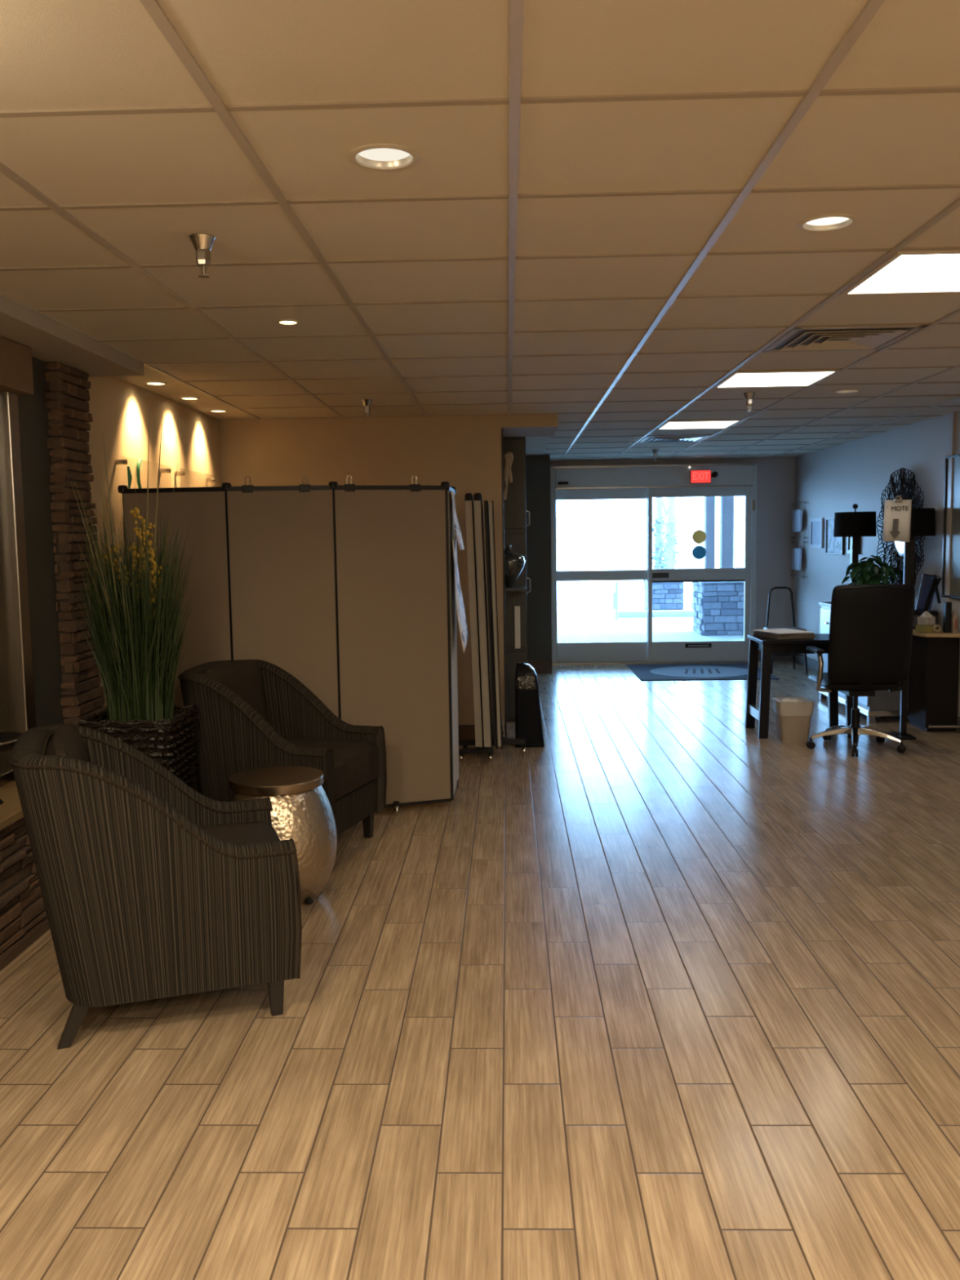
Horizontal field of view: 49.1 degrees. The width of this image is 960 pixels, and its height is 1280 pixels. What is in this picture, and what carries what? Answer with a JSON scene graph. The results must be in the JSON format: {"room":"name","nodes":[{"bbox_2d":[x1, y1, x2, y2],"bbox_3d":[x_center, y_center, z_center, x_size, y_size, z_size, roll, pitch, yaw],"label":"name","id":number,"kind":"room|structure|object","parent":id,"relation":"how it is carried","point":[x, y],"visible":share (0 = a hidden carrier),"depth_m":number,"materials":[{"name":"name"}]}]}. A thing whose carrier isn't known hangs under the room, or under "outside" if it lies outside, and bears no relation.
{"room":"lobby","nodes":[
{"label":"lobby","id":0,"kind":"room"},
{"bbox_2d":[0,497,15,782],"bbox_3d":[-2.482,0.281,0.594,0.200,2.400,9.400,-1,5,2],"label":"wall","id":1,"kind":"structure","parent":0,"point":[6,723],"depth_m":5.00,"materials":[{"name":"beige paint"}]},
{"bbox_2d":[0,782,49,971],"bbox_3d":[-2.036,1.250,0.244,0.485,0.525,8.340,-1,5,2],"label":"stone wall","id":2,"kind":"structure","parent":0,"point":[24,920],"depth_m":3.93,"materials":[{"name":"stone"}]},
{"bbox_2d":[0,730,22,804],"bbox_3d":[-1.887,0.498,3.976,0.326,0.254,0.326,-1,5,2],"label":"dish","id":3,"kind":"object","parent":2,"relation":"on","point":[8,739],"visible":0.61,"depth_m":4.05,"materials":[{"name":"black plastic"}]},
{"bbox_2d":[0,356,63,786],"bbox_3d":[-2.059,0.172,2.000,0.090,2.335,5.840,-1,5,2],"label":"window","id":4,"kind":"structure","parent":2,"relation":"in","point":[28,534],"depth_m":4.61,"materials":[{"name":"silver metal"}]},
{"bbox_2d":[0,335,33,395],"bbox_3d":[-1.985,-1.018,3.214,0.118,0.196,2.490,-1,5,2],"label":"window valance","id":5,"kind":"object","parent":4,"relation":"attached to","point":[15,358],"visible":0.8,"depth_m":4.30,"materials":[{"name":"wood"}]},
{"bbox_2d":[44,361,106,725],"bbox_3d":[-2.021,-0.122,5.057,0.287,2.335,0.357,-1,5,2],"label":"stone column","id":6,"kind":"structure","parent":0,"point":[66,394],"depth_m":4.93,"materials":[{"name":"stone"}]},
{"bbox_2d":[78,704,199,787],"bbox_3d":[-1.500,0.696,4.695,0.412,0.761,0.414,-1,5,2],"label":"basket","id":7,"kind":"object","parent":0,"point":[165,735],"depth_m":4.53,"materials":[{"name":"wicker"}]},
{"bbox_2d":[84,376,221,706],"bbox_3d":[-2.188,-0.398,6.561,0.520,2.600,2.680,-1,5,2],"label":"wall","id":8,"kind":"structure","parent":0,"point":[190,437],"depth_m":6.02,"materials":[{"name":"beige paint"}]},
{"bbox_2d":[0,294,144,377],"bbox_3d":[-2.198,-0.899,0.523,0.800,0.085,9.500,-1,5,2],"label":"soffit","id":9,"kind":"structure","parent":8,"relation":"attached to","point":[48,340],"depth_m":4.45,"materials":[{"name":"paint"}]},
{"bbox_2d":[114,455,170,488],"bbox_3d":[-1.912,-0.637,6.043,0.066,0.787,0.830,-1,5,2],"label":"wall sign","id":10,"kind":"object","parent":8,"relation":"attached to","point":[117,461],"visible":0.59,"depth_m":5.83,"materials":[{"name":"silver metal"}]},
{"bbox_2d":[173,468,215,481],"bbox_3d":[-1.889,-0.729,7.034,0.060,0.780,0.800,-1,5,2],"label":"wall sign","id":11,"kind":"object","parent":8,"relation":"attached to","point":[179,473],"visible":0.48,"depth_m":6.66,"materials":[{"name":"silver metal"}]},
{"bbox_2d":[218,414,505,725],"bbox_3d":[-0.958,-0.439,7.841,2.270,2.400,0.140,-1,5,2],"label":"wall","id":12,"kind":"structure","parent":0,"point":[464,451],"depth_m":7.68,"materials":[{"name":"beige paint"}]},
{"bbox_2d":[458,724,505,738],"bbox_3d":[-0.846,0.702,7.871,2.065,0.120,0.014,-1,5,2],"label":"baseboard","id":13,"kind":"structure","parent":12,"relation":"attached to","point":[465,731],"depth_m":7.84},
{"bbox_2d":[0,661,959,1279],"bbox_3d":[0.628,1.125,4.183,6.200,0.060,16.940,-1,5,2],"label":"floor","id":14,"kind":"structure","parent":0,"point":[663,988],"depth_m":3.10,"materials":[{"name":"brown wood"}]},
{"bbox_2d":[64,413,199,787],"bbox_3d":[-1.524,0.038,4.614,0.539,2.085,0.535,0,6,4],"label":"potted grass","id":15,"kind":"object","parent":14,"relation":"on","point":[135,638],"depth_m":4.52,"materials":[{"name":"plant"}]},
{"bbox_2d":[9,723,302,1048],"bbox_3d":[-1.056,0.733,3.455,0.824,0.910,0.671,-3,6,-18],"label":"armchair","id":16,"kind":"object","parent":14,"relation":"on","point":[153,886],"visible":1,"depth_m":3.15,"materials":[{"name":"fabric"}]},
{"bbox_2d":[45,723,88,761],"bbox_3d":[-1.292,0.533,3.358,0.158,0.475,0.494,-3,6,-18],"label":"cushion","id":17,"kind":"object","parent":16,"relation":"on","point":[68,740],"depth_m":3.35,"materials":[{"name":"fabric"}]},
{"bbox_2d":[198,821,279,844],"bbox_3d":[-0.941,0.768,3.497,0.572,0.230,0.498,-3,6,-18],"label":"seat cushion","id":18,"kind":"object","parent":16,"relation":"on","point":[233,832],"depth_m":3.60,"materials":[{"name":"fabric"}]},
{"bbox_2d":[226,765,337,905],"bbox_3d":[-0.854,0.830,4.454,0.490,0.520,0.490,-1,5,2],"label":"drum side table","id":19,"kind":"object","parent":14,"relation":"on","point":[302,811],"visible":0.6,"depth_m":4.31,"materials":[{"name":"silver metal"}]},
{"bbox_2d":[177,659,386,838],"bbox_3d":[-0.971,0.569,5.152,0.824,0.910,0.671,1,6,18],"label":"armchair","id":20,"kind":"object","parent":14,"relation":"on","point":[252,713],"visible":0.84,"depth_m":4.98,"materials":[{"name":"fabric"}]},
{"bbox_2d":[201,659,270,724],"bbox_3d":[-1.207,0.353,5.208,0.158,0.475,0.494,1,6,18],"label":"cushion","id":21,"kind":"object","parent":20,"relation":"on","point":[250,679],"depth_m":5.27,"materials":[{"name":"fabric"}]},
{"bbox_2d":[282,737,379,799],"bbox_3d":[-0.856,0.610,5.119,0.572,0.230,0.498,1,6,18],"label":"seat cushion","id":22,"kind":"object","parent":20,"relation":"on","point":[354,761],"depth_m":5.07,"materials":[{"name":"fabric"}]},
{"bbox_2d":[117,481,459,814],"bbox_3d":[-1.022,0.031,6.031,1.770,1.814,0.935,-1,5,2],"label":"divider","id":23,"kind":"object","parent":14,"relation":"on","point":[351,594],"visible":0.73,"depth_m":5.61,"materials":[{"name":"fabric"}]},
{"bbox_2d":[241,476,253,493],"bbox_3d":[-1.220,-0.817,5.519,0.056,0.084,0.048,-1,6,-3],"label":"binder clip","id":24,"kind":"object","parent":23,"relation":"attached to","point":[246,488],"visible":1,"depth_m":5.50,"materials":[{"name":"black metal"}]},
{"bbox_2d":[299,475,311,492],"bbox_3d":[-0.922,-0.822,5.535,0.056,0.084,0.048,-1,6,-3],"label":"binder clip","id":25,"kind":"object","parent":23,"relation":"attached to","point":[303,487],"visible":1,"depth_m":5.51,"materials":[{"name":"black metal"}]},
{"bbox_2d":[343,475,355,491],"bbox_3d":[-0.693,-0.829,5.569,0.056,0.084,0.048,-3,6,-17],"label":"binder clip","id":26,"kind":"object","parent":23,"relation":"attached to","point":[348,487],"visible":1,"depth_m":5.55,"materials":[{"name":"black metal"}]},
{"bbox_2d":[408,475,420,491],"bbox_3d":[-0.354,-0.844,5.675,0.056,0.084,0.048,-3,6,-17],"label":"binder clip","id":27,"kind":"object","parent":23,"relation":"attached to","point":[414,487],"visible":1,"depth_m":5.66,"materials":[{"name":"black metal"}]},
{"bbox_2d":[451,491,464,550],"bbox_3d":[-0.125,-0.673,5.948,0.054,0.325,0.320,-1,5,2],"label":"poster","id":28,"kind":"object","parent":23,"relation":"hanging from","point":[457,529],"visible":1,"depth_m":5.93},
{"bbox_2d":[452,539,467,653],"bbox_3d":[-0.111,-0.262,6.028,0.061,0.630,0.440,-1,5,2],"label":"poster","id":29,"kind":"object","parent":23,"relation":"hanging from","point":[460,602],"visible":1,"depth_m":6.00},
{"bbox_2d":[458,493,526,761],"bbox_3d":[0.073,-0.093,7.225,0.475,1.800,0.574,-1,5,2],"label":"divider","id":30,"kind":"object","parent":14,"relation":"on","point":[483,718],"visible":0.98,"depth_m":6.95,"materials":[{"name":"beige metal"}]},
{"bbox_2d":[502,436,530,721],"bbox_3d":[0.089,-0.496,8.746,0.656,2.310,0.495,-1,5,2],"label":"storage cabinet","id":31,"kind":"object","parent":14,"relation":"on","point":[515,510],"visible":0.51,"depth_m":8.48,"materials":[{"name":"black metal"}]},
{"bbox_2d":[505,585,526,591],"bbox_3d":[0.190,-0.404,8.272,0.340,0.025,0.430,-1,5,2],"label":"wall shelf","id":32,"kind":"object","parent":31,"relation":"attached to","point":[517,588],"visible":0.45,"depth_m":8.06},
{"bbox_2d":[504,545,524,587],"bbox_3d":[0.227,-0.574,8.180,0.250,0.330,0.250,-1,5,2],"label":"glass vase","id":33,"kind":"object","parent":32,"relation":"on","point":[514,562],"visible":0.84,"depth_m":8.10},
{"bbox_2d":[514,605,520,648],"bbox_3d":[0.304,-0.102,8.511,0.044,0.345,0.006,-1,5,2],"label":"paper notice","id":34,"kind":"object","parent":31,"relation":"attached to","point":[517,608],"visible":1,"depth_m":8.51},
{"bbox_2d":[514,662,544,747],"bbox_3d":[0.358,0.464,7.653,0.211,0.600,0.240,-1,5,2],"label":"waste bin","id":35,"kind":"object","parent":14,"relation":"on","point":[528,722],"visible":0.94,"depth_m":7.55,"materials":[{"name":"plastic"}]},
{"bbox_2d":[626,662,779,680],"bbox_3d":[2.421,0.346,11.623,1.440,0.013,1.350,-1,5,2],"label":"door mat","id":36,"kind":"object","parent":14,"relation":"on","point":[669,672],"visible":0.85,"depth_m":11.54,"materials":[{"name":"carpet"}]},
{"bbox_2d":[684,668,720,673],"bbox_3d":[2.440,0.344,11.588,0.430,0.002,0.386,-1,5,2],"label":"print","id":37,"kind":"object","parent":36,"relation":"on","point":[686,670],"depth_m":11.59},
{"bbox_2d":[763,586,808,674],"bbox_3d":[3.343,-0.114,11.510,0.402,0.925,0.423,-1,5,2],"label":"metal chair","id":38,"kind":"object","parent":14,"relation":"on","point":[766,627],"visible":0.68,"depth_m":11.65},
{"bbox_2d":[772,697,814,742],"bbox_3d":[2.284,0.580,7.665,0.258,0.310,0.242,-1,5,2],"label":"waste bin","id":39,"kind":"object","parent":14,"relation":"on","point":[793,714],"visible":0.99,"depth_m":7.57,"materials":[{"name":"white plastic"}]},
{"bbox_2d":[744,633,853,738],"bbox_3d":[2.422,0.340,7.950,0.719,0.728,0.500,-1,5,2],"label":"desk","id":40,"kind":"object","parent":14,"relation":"on","point":[768,646],"visible":0.64,"depth_m":7.75,"materials":[{"name":"paint"}]},
{"bbox_2d":[753,631,814,639],"bbox_3d":[2.296,-0.041,7.946,0.300,0.033,0.380,-2,6,-13],"label":"binder","id":41,"kind":"object","parent":40,"relation":"on","point":[759,633],"visible":0.74,"depth_m":7.78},
{"bbox_2d":[760,628,813,635],"bbox_3d":[2.306,-0.063,7.944,0.290,0.009,0.370,-2,6,-9],"label":"magazine","id":42,"kind":"object","parent":41,"relation":"on","point":[791,628],"visible":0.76,"depth_m":7.77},
{"bbox_2d":[753,628,813,634],"bbox_3d":[2.285,-0.068,7.924,0.290,0.003,0.360,-3,6,-18],"label":"paper sheet","id":43,"kind":"object","parent":42,"relation":"on","point":[780,631],"visible":1,"depth_m":7.90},
{"bbox_2d":[805,583,915,756],"bbox_3d":[2.610,0.183,7.287,0.652,1.162,0.703,-1,5,2],"label":"office chair","id":44,"kind":"object","parent":14,"relation":"on","point":[871,626],"visible":1,"depth_m":7.01,"materials":[{"name":"black leather"}]},
{"bbox_2d":[818,601,937,723],"bbox_3d":[3.336,0.153,8.933,0.540,0.885,1.360,-1,5,2],"label":"sideboard","id":45,"kind":"object","parent":14,"relation":"on","point":[885,703],"visible":0.27,"depth_m":8.31,"materials":[{"name":"white wood"}]},
{"bbox_2d":[833,503,875,584],"bbox_3d":[3.304,-0.763,9.267,0.356,0.874,0.356,-1,5,2],"label":"table lamp","id":46,"kind":"object","parent":45,"relation":"on","point":[853,525],"visible":0.78,"depth_m":9.11,"materials":[{"name":"fabric"}]},
{"bbox_2d":[841,555,902,584],"bbox_3d":[3.309,-0.505,8.896,0.481,0.432,0.578,-1,5,2],"label":"pothos","id":47,"kind":"object","parent":45,"relation":"on","point":[867,572],"visible":0.67,"depth_m":8.80,"materials":[{"name":"green plant"}]},
{"bbox_2d":[910,499,935,610],"bbox_3d":[3.404,-0.672,8.309,0.356,0.874,0.356,-1,5,2],"label":"table lamp","id":48,"kind":"object","parent":45,"relation":"on","point":[923,519],"visible":0.34,"depth_m":8.12,"materials":[{"name":"black metal"}]},
{"bbox_2d":[882,495,915,740],"bbox_3d":[3.040,-0.162,7.654,0.234,1.767,0.220,-1,5,2],"label":"sign stand","id":49,"kind":"object","parent":14,"relation":"on","point":[897,523],"visible":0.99,"depth_m":7.58,"materials":[{"name":"black metal"}]},
{"bbox_2d":[907,628,959,732],"bbox_3d":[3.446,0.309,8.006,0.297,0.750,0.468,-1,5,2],"label":"reception desk","id":50,"kind":"object","parent":14,"relation":"on","point":[933,676],"visible":0.81,"depth_m":7.88,"materials":[{"name":"black wood"}]},
{"bbox_2d":[915,624,937,632],"bbox_3d":[3.371,-0.087,7.934,0.120,0.052,0.090,-2,6,-10],"label":"carton","id":51,"kind":"object","parent":50,"relation":"on","point":[922,628],"visible":0.9,"depth_m":7.89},
{"bbox_2d":[917,611,935,625],"bbox_3d":[3.370,-0.167,7.926,0.090,0.105,0.090,-3,6,-21],"label":"tissue box","id":52,"kind":"object","parent":51,"relation":"on","point":[926,619],"visible":1,"depth_m":7.90,"materials":[{"name":"white paper"}]},
{"bbox_2d":[912,573,941,629],"bbox_3d":[3.474,-0.299,8.142,0.210,0.433,0.100,-1,5,2],"label":"monitor","id":53,"kind":"object","parent":50,"relation":"on","point":[929,584],"visible":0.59,"depth_m":8.13,"materials":[{"name":"black plastic"}]},
{"bbox_2d":[933,624,941,632],"bbox_3d":[3.419,-0.086,7.857,0.061,0.061,0.027,-1,5,2],"label":"tape roll","id":54,"kind":"object","parent":50,"relation":"on","point":[935,625],"visible":1,"depth_m":7.85,"materials":[{"name":"beige plastic"}]},
{"bbox_2d":[942,601,951,632],"bbox_3d":[3.498,-0.171,7.862,0.044,0.230,0.060,-1,5,2],"label":"speaker","id":55,"kind":"object","parent":50,"relation":"on","point":[947,607],"visible":1,"depth_m":7.84},
{"bbox_2d":[951,609,957,632],"bbox_3d":[3.559,-0.143,7.883,0.049,0.170,0.049,-6,8,-43],"label":"pump bottle","id":56,"kind":"object","parent":50,"relation":"on","point":[954,616],"visible":1,"depth_m":7.87,"materials":[{"name":"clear plastic"}]},
{"bbox_2d":[0,0,959,461],"bbox_3d":[0.593,-1.297,3.990,6.200,0.001,17.020,-1,5,2],"label":"ceiling","id":57,"kind":"structure","parent":0,"point":[55,54],"depth_m":2.76,"materials":[{"name":"tile"}]},
{"bbox_2d":[144,381,167,385],"bbox_3d":[-1.823,-1.452,5.907,0.124,0.026,0.124,-1,5,2],"label":"recessed light","id":58,"kind":"object","parent":57,"relation":"in","point":[149,383],"visible":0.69,"depth_m":5.92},
{"bbox_2d":[179,396,199,399],"bbox_3d":[-1.807,-1.513,6.534,0.124,0.026,0.124,-1,5,2],"label":"recessed light","id":59,"kind":"object","parent":57,"relation":"in","point":[180,397],"visible":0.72,"depth_m":6.56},
{"bbox_2d":[189,233,215,278],"bbox_3d":[-0.818,-1.133,3.105,0.076,0.116,0.076,-1,5,2],"label":"sprinkler","id":60,"kind":"object","parent":57,"relation":"attached to","point":[202,243],"visible":1,"depth_m":3.09,"materials":[{"name":"silver metal"}]},
{"bbox_2d":[208,409,227,412],"bbox_3d":[-1.790,-1.575,7.181,0.124,0.026,0.124,-1,5,2],"label":"recessed light","id":61,"kind":"object","parent":57,"relation":"in","point":[211,411],"visible":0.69,"depth_m":7.20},
{"bbox_2d":[275,319,300,324],"bbox_3d":[-0.788,-1.314,4.312,0.096,0.026,0.096,-1,5,2],"label":"recessed light","id":62,"kind":"object","parent":57,"relation":"in","point":[282,322],"visible":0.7,"depth_m":4.33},
{"bbox_2d":[361,399,373,417],"bbox_3d":[-0.724,-1.484,6.744,0.076,0.116,0.076,-1,5,2],"label":"sprinkler","id":63,"kind":"object","parent":57,"relation":"attached to","point":[366,403],"visible":1,"depth_m":6.72,"materials":[{"name":"silver metal"}]},
{"bbox_2d":[347,143,420,171],"bbox_3d":[-0.226,-1.144,2.476,0.170,0.022,0.170,-1,5,2],"label":"recessed light","id":64,"kind":"object","parent":57,"relation":"in","point":[375,157],"visible":0.9,"depth_m":2.50,"materials":[{"name":"metal"}]},
{"bbox_2d":[0,0,959,461],"bbox_3d":[0.729,-1.300,4.036,4.901,0.008,16.720,-1,5,2],"label":"ceiling grid","id":65,"kind":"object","parent":57,"relation":"attached to","point":[153,8],"depth_m":2.97,"materials":[{"name":"metal"}]},
{"bbox_2d":[0,85,959,457],"bbox_3d":[0.882,-1.297,3.964,5.180,0.006,15.872,-1,5,2],"label":"ceiling grid","id":66,"kind":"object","parent":57,"relation":"attached to","point":[947,89],"depth_m":3.36,"materials":[{"name":"paint"}]},
{"bbox_2d":[652,448,658,460],"bbox_3d":[1.824,-1.924,10.924,0.076,0.116,0.076,-1,5,2],"label":"sprinkler","id":67,"kind":"object","parent":57,"relation":"attached to","point":[655,451],"visible":1,"depth_m":10.90,"materials":[{"name":"silver metal"}]},
{"bbox_2d":[639,435,711,442],"bbox_3d":[1.792,-1.856,9.706,0.570,0.015,0.570,-1,5,2],"label":"ceiling vent","id":68,"kind":"object","parent":57,"relation":"in","point":[686,437],"visible":0.99,"depth_m":9.66,"materials":[{"name":"metal"}]},
{"bbox_2d":[656,419,742,429],"bbox_3d":[1.760,-1.741,8.493,0.582,0.011,0.582,-1,5,2],"label":"recessed light","id":69,"kind":"object","parent":57,"relation":"in","point":[682,424],"visible":1,"depth_m":8.46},
{"bbox_2d":[743,391,755,411],"bbox_3d":[1.714,-1.514,6.678,0.076,0.116,0.076,-1,5,2],"label":"sprinkler","id":70,"kind":"object","parent":57,"relation":"attached to","point":[748,396],"visible":1,"depth_m":6.66,"materials":[{"name":"silver metal"}]},
{"bbox_2d":[713,369,839,388],"bbox_3d":[1.697,-1.507,6.066,0.582,0.011,0.582,-1,5,2],"label":"recessed light","id":71,"kind":"object","parent":57,"relation":"in","point":[773,378],"visible":1,"depth_m":6.03,"materials":[{"name":"plastic"}]},
{"bbox_2d":[797,213,857,231],"bbox_3d":[1.009,-1.216,3.049,0.166,0.019,0.166,-1,5,2],"label":"recessed light","id":72,"kind":"object","parent":57,"relation":"in","point":[828,222],"visible":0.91,"depth_m":3.07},
{"bbox_2d":[763,324,927,351],"bbox_3d":[1.665,-1.387,4.854,0.570,0.015,0.570,-1,5,2],"label":"ceiling vent","id":73,"kind":"object","parent":57,"relation":"in","point":[861,337],"visible":1,"depth_m":4.81,"materials":[{"name":"metal"}]},
{"bbox_2d":[832,388,860,393],"bbox_3d":[2.322,-1.584,6.655,0.166,0.022,0.166,-1,5,2],"label":"recessed light","id":74,"kind":"object","parent":57,"relation":"in","point":[851,390],"visible":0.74,"depth_m":6.70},
{"bbox_2d":[840,249,959,295],"bbox_3d":[1.634,-1.272,3.640,0.582,0.011,0.582,-1,5,2],"label":"recessed light","id":75,"kind":"object","parent":57,"relation":"in","point":[905,272],"visible":1,"depth_m":3.67,"materials":[{"name":"plastic"}]},
{"bbox_2d":[525,487,528,660],"bbox_3d":[0.060,-0.648,9.860,0.840,2.400,3.970,-1,5,2],"label":"wall","id":76,"kind":"structure","parent":0,"point":[526,487],"depth_m":11.69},
{"bbox_2d":[501,427,506,738],"bbox_3d":[0.179,-0.403,7.815,0.012,2.300,0.152,-1,5,2],"label":"trim","id":77,"kind":"structure","parent":76,"relation":"attached to","point":[502,453],"depth_m":7.74,"materials":[{"name":"wood"}]},
{"bbox_2d":[503,451,513,499],"bbox_3d":[0.213,-1.234,7.887,0.082,0.361,0.058,-1,5,2],"label":"hanging cloth","id":78,"kind":"object","parent":76,"relation":"hanging from","point":[508,456],"visible":0.95,"depth_m":7.87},
{"bbox_2d":[501,413,558,436],"bbox_3d":[0.371,-1.633,7.973,0.408,0.108,0.700,-1,5,2],"label":"soffit","id":79,"kind":"structure","parent":76,"relation":"attached to","point":[528,424],"depth_m":7.63,"materials":[{"name":"beige paint"}]},
{"bbox_2d":[525,454,551,674],"bbox_3d":[0.663,-0.868,12.049,0.268,2.400,1.020,-1,5,2],"label":"wall column","id":80,"kind":"structure","parent":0,"point":[537,467],"depth_m":11.56,"materials":[{"name":"paint"}]},
{"bbox_2d":[550,457,795,651],"bbox_3d":[2.279,-0.936,12.508,3.100,2.400,0.150,-1,5,2],"label":"wall","id":81,"kind":"structure","parent":0,"point":[775,487],"depth_m":12.36,"materials":[{"name":"grey paint"}]},
{"bbox_2d":[550,462,757,664],"bbox_3d":[2.048,-0.891,12.446,2.410,2.330,0.275,-1,5,2],"label":"door","id":82,"kind":"structure","parent":81,"relation":"in","point":[648,482],"depth_m":12.40,"materials":[{"name":"metal"}]},
{"bbox_2d":[689,469,718,484],"bbox_3d":[2.589,-1.889,12.159,0.321,0.155,0.145,-1,5,2],"label":"exit sign","id":83,"kind":"object","parent":82,"relation":"attached to","point":[695,476],"visible":1,"depth_m":12.11,"materials":[{"name":"red plastic"}]},
{"bbox_2d":[758,651,791,661],"bbox_3d":[3.491,0.192,12.503,0.436,0.120,0.014,-1,5,2],"label":"baseboard","id":84,"kind":"structure","parent":81,"relation":"attached to","point":[779,658],"depth_m":12.49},
{"bbox_2d":[793,410,959,716],"bbox_3d":[3.567,-0.149,4.124,0.150,2.400,16.820,-1,5,2],"label":"wall","id":85,"kind":"structure","parent":0,"point":[833,479],"depth_m":9.94,"materials":[{"name":"grey paint"}]},
{"bbox_2d":[791,541,808,577],"bbox_3d":[3.672,-0.931,12.081,0.052,0.430,0.570,-1,5,2],"label":"acrylic sign holder","id":86,"kind":"object","parent":85,"relation":"attached to","point":[796,553],"visible":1,"depth_m":12.11,"materials":[{"name":"plastic"}]},
{"bbox_2d":[791,502,808,538],"bbox_3d":[3.666,-1.369,12.039,0.052,0.430,0.570,-1,5,2],"label":"acrylic sign holder","id":87,"kind":"object","parent":85,"relation":"attached to","point":[797,515],"visible":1,"depth_m":12.06,"materials":[{"name":"plastic"}]},
{"bbox_2d":[809,517,823,547],"bbox_3d":[3.665,-1.164,11.430,0.024,0.320,0.440,-1,5,2],"label":"picture frame","id":88,"kind":"object","parent":85,"relation":"attached to","point":[816,525],"visible":1,"depth_m":11.43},
{"bbox_2d":[811,521,821,544],"bbox_3d":[3.671,-1.165,11.430,0.010,0.250,0.370,-1,5,2],"label":"print","id":89,"kind":"object","parent":88,"relation":"attached to","point":[815,526],"depth_m":11.45},
{"bbox_2d":[825,517,844,555],"bbox_3d":[3.649,-1.068,10.797,0.024,0.380,0.560,-1,5,2],"label":"picture frame","id":90,"kind":"object","parent":85,"relation":"attached to","point":[833,545],"visible":0.77,"depth_m":10.88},
{"bbox_2d":[826,519,841,552],"bbox_3d":[3.655,-1.068,10.796,0.010,0.340,0.520,-1,5,2],"label":"print","id":91,"kind":"object","parent":90,"relation":"attached to","point":[833,544],"depth_m":10.89},
{"bbox_2d":[846,536,860,554],"bbox_3d":[3.634,-0.996,10.211,0.024,0.320,0.340,-1,5,2],"label":"picture frame","id":92,"kind":"object","parent":85,"relation":"attached to","point":[848,539],"visible":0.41,"depth_m":10.33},
{"bbox_2d":[791,655,959,733],"bbox_3d":[3.500,0.992,4.186,0.014,0.120,16.720,-1,5,2],"label":"baseboard","id":93,"kind":"structure","parent":85,"relation":"attached to","point":[812,664],"depth_m":11.73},
{"bbox_2d":[875,467,924,586],"bbox_3d":[3.563,-0.906,8.865,0.068,1.087,1.088,-1,5,2],"label":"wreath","id":94,"kind":"object","parent":85,"relation":"attached to","point":[910,494],"visible":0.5,"depth_m":8.88,"materials":[{"name":"metal"}]},
{"bbox_2d":[944,411,955,601],"bbox_3d":[3.581,-0.584,8.021,0.022,2.280,0.060,-1,5,2],"label":"trim","id":95,"kind":"structure","parent":85,"relation":"attached to","point":[953,415],"depth_m":7.97,"materials":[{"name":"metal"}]},
{"bbox_2d":[941,453,959,599],"bbox_3d":[3.557,-0.791,7.278,0.024,1.075,1.620,-1,5,2],"label":"picture frame","id":96,"kind":"object","parent":85,"relation":"attached to","point":[954,588],"visible":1,"depth_m":7.92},
{"label":"outside","id":97,"kind":"structure","parent":0,"visible":0},
{"bbox_2d":[556,548,744,612],"bbox_3d":[1.850,-5.253,70.497,120.000,0.060,98.600,-1,5,2],"label":"lot","id":98,"kind":"structure","parent":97,"point":[585,596],"depth_m":35.11,"materials":[{"name":"asphalt"}]},
{"bbox_2d":[652,497,675,568],"bbox_3d":[4.151,-3.108,23.978,0.658,4.513,0.444,-6,8,-44],"label":"tree","id":99,"kind":"object","parent":98,"relation":"on","point":[659,534],"visible":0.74,"depth_m":23.92,"materials":[{"name":"green plant"}]},
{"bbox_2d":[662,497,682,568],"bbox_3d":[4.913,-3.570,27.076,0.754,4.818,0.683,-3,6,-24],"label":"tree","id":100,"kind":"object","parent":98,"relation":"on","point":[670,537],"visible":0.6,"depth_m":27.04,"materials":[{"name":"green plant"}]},
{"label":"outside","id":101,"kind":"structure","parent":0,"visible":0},
{"bbox_2d":[556,611,743,642],"bbox_3d":[3.462,-0.136,17.012,22.000,0.070,8.740,-1,5,2],"label":"ground porch","id":102,"kind":"structure","parent":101,"point":[588,626],"depth_m":17.20,"materials":[{"name":"concrete"}]},
{"bbox_2d":[612,581,617,620],"bbox_3d":[2.472,-0.715,19.163,0.099,0.700,0.058,-1,5,2],"label":"bollard","id":103,"kind":"object","parent":102,"relation":"on","point":[615,595],"visible":1,"depth_m":19.14,"materials":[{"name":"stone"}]},
{"bbox_2d":[613,609,693,617],"bbox_3d":[3.484,-0.498,19.835,1.900,0.110,0.250,-1,5,2],"label":"kerb","id":104,"kind":"object","parent":102,"relation":"on","point":[672,613],"visible":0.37,"depth_m":19.72,"materials":[{"name":"concrete"}]},
{"bbox_2d":[643,579,684,610],"bbox_3d":[3.639,-0.952,20.767,0.770,0.830,0.800,-1,5,2],"label":"stone pier","id":105,"kind":"structure","parent":102,"relation":"on","point":[668,596],"depth_m":20.41,"materials":[{"name":"stone"}]},
{"bbox_2d":[691,581,744,635],"bbox_3d":[3.838,-0.536,16.305,1.000,0.850,0.950,-1,5,2],"label":"stone pier","id":106,"kind":"structure","parent":102,"relation":"on","point":[717,607],"depth_m":15.88,"materials":[{"name":"stone"}]},
{"bbox_2d":[704,496,715,568],"bbox_3d":[3.500,-2.060,15.991,0.164,2.250,0.164,-1,5,2],"label":"porch post","id":107,"kind":"object","parent":106,"relation":"on","point":[709,501],"visible":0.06,"depth_m":15.97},
{"bbox_2d":[719,496,733,568],"bbox_3d":[3.783,-2.073,16.083,0.204,2.250,0.204,-1,5,2],"label":"porch post","id":108,"kind":"object","parent":106,"relation":"on","point":[726,503],"visible":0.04,"depth_m":16.04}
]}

